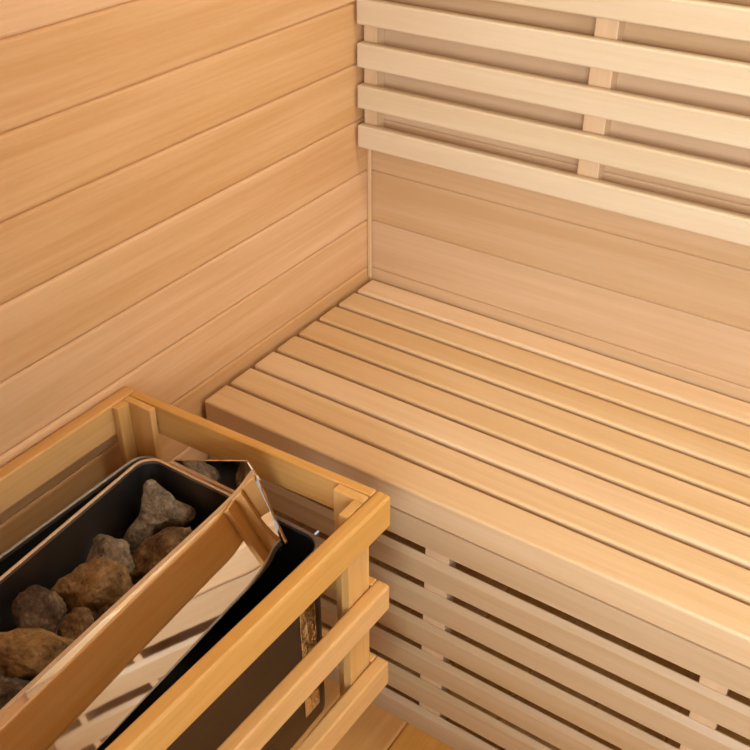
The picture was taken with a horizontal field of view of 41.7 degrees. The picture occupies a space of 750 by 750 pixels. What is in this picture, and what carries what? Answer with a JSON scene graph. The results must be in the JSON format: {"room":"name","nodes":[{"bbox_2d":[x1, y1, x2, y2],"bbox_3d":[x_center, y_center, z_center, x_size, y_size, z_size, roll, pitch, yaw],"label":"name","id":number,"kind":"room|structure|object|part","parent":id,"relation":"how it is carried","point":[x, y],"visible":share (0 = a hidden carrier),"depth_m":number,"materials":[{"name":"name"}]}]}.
{"room":"spa","nodes":[
{"label":"spa","id":0,"kind":"room"},
{"bbox_2d":[0,0,368,554],"bbox_3d":[-0.535,-0.128,1.086,0.018,1.957,1.850,21,40,27],"label":"wall","id":1,"kind":"structure","parent":0,"point":[183,183],"depth_m":1.41,"materials":[{"name":"brown wood"}]},
{"bbox_2d":[0,456,324,749],"bbox_3d":[-0.365,0.363,1.286,0.392,0.448,0.503,21,40,27],"label":"heater","id":2,"kind":"object","parent":1,"relation":"attached to","point":[237,551],"visible":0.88,"depth_m":1.22,"materials":[{"name":"grey metal"}]},
{"bbox_2d":[0,677,27,709],"bbox_3d":[-0.442,0.367,1.125,0.096,0.057,0.059,6,35,8],"label":"stone","id":3,"kind":"object","parent":2,"relation":"in","point":[9,690],"visible":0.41,"depth_m":1.11,"materials":[{"name":"stone"}]},
{"bbox_2d":[0,627,73,680],"bbox_3d":[-0.406,0.332,1.158,0.119,0.064,0.061,-4,35,-5],"label":"stone","id":4,"kind":"object","parent":2,"relation":"in","point":[24,652],"visible":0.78,"depth_m":1.14,"materials":[{"name":"brown stone"}]},
{"bbox_2d":[11,585,66,632],"bbox_3d":[-0.408,0.294,1.205,0.062,0.078,0.056,-15,37,-21],"label":"stone","id":5,"kind":"object","parent":2,"relation":"in","point":[37,606],"visible":0.88,"depth_m":1.19,"materials":[{"name":"stone"}]},
{"bbox_2d":[57,606,93,640],"bbox_3d":[-0.365,0.315,1.202,0.057,0.054,0.051,21,40,27],"label":"stone","id":6,"kind":"object","parent":2,"relation":"in","point":[76,622],"visible":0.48,"depth_m":1.19,"materials":[{"name":"brown stone"}]},
{"bbox_2d":[50,557,133,621],"bbox_3d":[-0.359,0.269,1.250,0.104,0.070,0.067,-11,36,-16],"label":"stone","id":7,"kind":"object","parent":2,"relation":"in","point":[97,584],"visible":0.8,"depth_m":1.23,"materials":[{"name":"brown stone"}]},
{"bbox_2d":[85,534,134,574],"bbox_3d":[-0.349,0.243,1.304,0.071,0.054,0.060,21,40,27],"label":"stone","id":8,"kind":"object","parent":2,"relation":"in","point":[105,546],"visible":0.52,"depth_m":1.29,"materials":[{"name":"stone"}]},
{"bbox_2d":[0,458,231,683],"bbox_3d":[-0.356,0.291,1.214,0.206,0.109,0.444,21,40,27],"label":"tray","id":9,"kind":"object","parent":2,"relation":"on","point":[111,512],"depth_m":1.32,"materials":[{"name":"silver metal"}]},
{"bbox_2d":[123,479,196,550],"bbox_3d":[-0.302,0.191,1.359,0.108,0.091,0.052,-8,35,-12],"label":"stone","id":10,"kind":"object","parent":2,"relation":"in","point":[159,509],"visible":0.96,"depth_m":1.34,"materials":[{"name":"grey stone"}]},
{"bbox_2d":[130,527,192,583],"bbox_3d":[-0.285,0.235,1.311,0.086,0.080,0.078,7,35,10],"label":"stone","id":11,"kind":"object","parent":2,"relation":"in","point":[153,549],"visible":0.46,"depth_m":1.29,"materials":[{"name":"brown stone"}]},
{"bbox_3d":[-0.091,0.375,1.363,0.001,0.282,0.034,21,40,27],"label":"panel","id":12,"kind":"part","parent":2,"relation":"part of","materials":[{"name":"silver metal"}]},
{"bbox_2d":[0,387,389,749],"bbox_3d":[-0.333,0.391,1.282,0.460,0.418,0.584,21,40,27],"label":"guard","id":13,"kind":"object","parent":1,"relation":"attached to","point":[340,564],"visible":0.67,"depth_m":1.30,"materials":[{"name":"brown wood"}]},
{"bbox_3d":[-0.520,0.174,1.274,0.021,0.052,0.570,21,40,27],"label":"rail","id":14,"kind":"part","parent":13,"relation":"part of","materials":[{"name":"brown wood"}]},
{"bbox_3d":[-0.347,0.217,1.534,0.053,0.416,0.034,21,40,27],"label":"corner post","id":15,"kind":"part","parent":13,"relation":"part of","materials":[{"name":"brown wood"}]},
{"bbox_3d":[-0.156,0.308,1.080,0.034,0.052,0.584,21,40,27],"label":"rail","id":16,"kind":"part","parent":13,"relation":"part of","materials":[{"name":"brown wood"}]},
{"bbox_3d":[-0.178,0.109,1.368,0.418,0.052,0.015,20,39,26],"label":"rail","id":17,"kind":"part","parent":13,"relation":"part of","materials":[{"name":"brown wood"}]},
{"bbox_3d":[-0.156,0.439,1.171,0.034,0.047,0.584,21,40,27],"label":"rail","id":18,"kind":"part","parent":13,"relation":"part of","materials":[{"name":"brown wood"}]},
{"bbox_3d":[-0.156,0.571,1.262,0.021,0.049,0.585,22,40,28],"label":"rail","id":19,"kind":"part","parent":13,"relation":"part of","materials":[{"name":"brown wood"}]},
{"bbox_3d":[-0.178,0.373,1.550,0.418,0.049,0.015,20,39,26],"label":"rail","id":20,"kind":"part","parent":13,"relation":"part of","materials":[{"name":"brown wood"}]},
{"bbox_3d":[-0.040,0.330,1.370,0.047,0.416,0.047,21,40,27],"label":"corner post","id":21,"kind":"part","parent":13,"relation":"part of","materials":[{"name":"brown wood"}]},
{"bbox_3d":[-0.178,0.241,1.459,0.418,0.047,0.015,20,39,26],"label":"rail","id":22,"kind":"part","parent":13,"relation":"part of","materials":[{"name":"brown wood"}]},
{"bbox_2d":[290,530,749,749],"bbox_3d":[0.281,0.997,1.195,1.950,0.018,1.850,21,40,27],"label":"floor","id":23,"kind":"structure","parent":0,"point":[376,728],"depth_m":1.78,"materials":[{"name":"brown wood"}]},
{"bbox_2d":[205,280,749,749],"bbox_3d":[0.654,0.450,1.500,1.934,0.537,0.497,21,40,27],"label":"bench","id":24,"kind":"object","parent":23,"relation":"on","point":[613,495],"visible":0.88,"depth_m":1.50,"materials":[{"name":"brown wood"}]},
{"bbox_2d":[369,0,749,403],"bbox_3d":[0.802,-0.256,1.273,1.950,1.957,0.018,21,40,27],"label":"wall","id":25,"kind":"structure","parent":0,"point":[668,301],"depth_m":1.65,"materials":[{"name":"brown wood"}]},
{"bbox_2d":[367,149,371,276],"bbox_3d":[-0.010,-0.779,1.557,0.008,1.418,0.006,21,40,27],"label":"trim","id":26,"kind":"structure","parent":25,"relation":"attached to","point":[369,152],"depth_m":1.87,"materials":[{"name":"brown wood"}]},
{"bbox_2d":[357,0,749,246],"bbox_3d":[0.725,-0.330,1.239,1.794,0.472,0.045,21,40,27],"label":"backrest","id":27,"kind":"object","parent":25,"relation":"attached to","point":[606,54],"depth_m":1.50,"materials":[{"name":"brown wood"}]}
]}

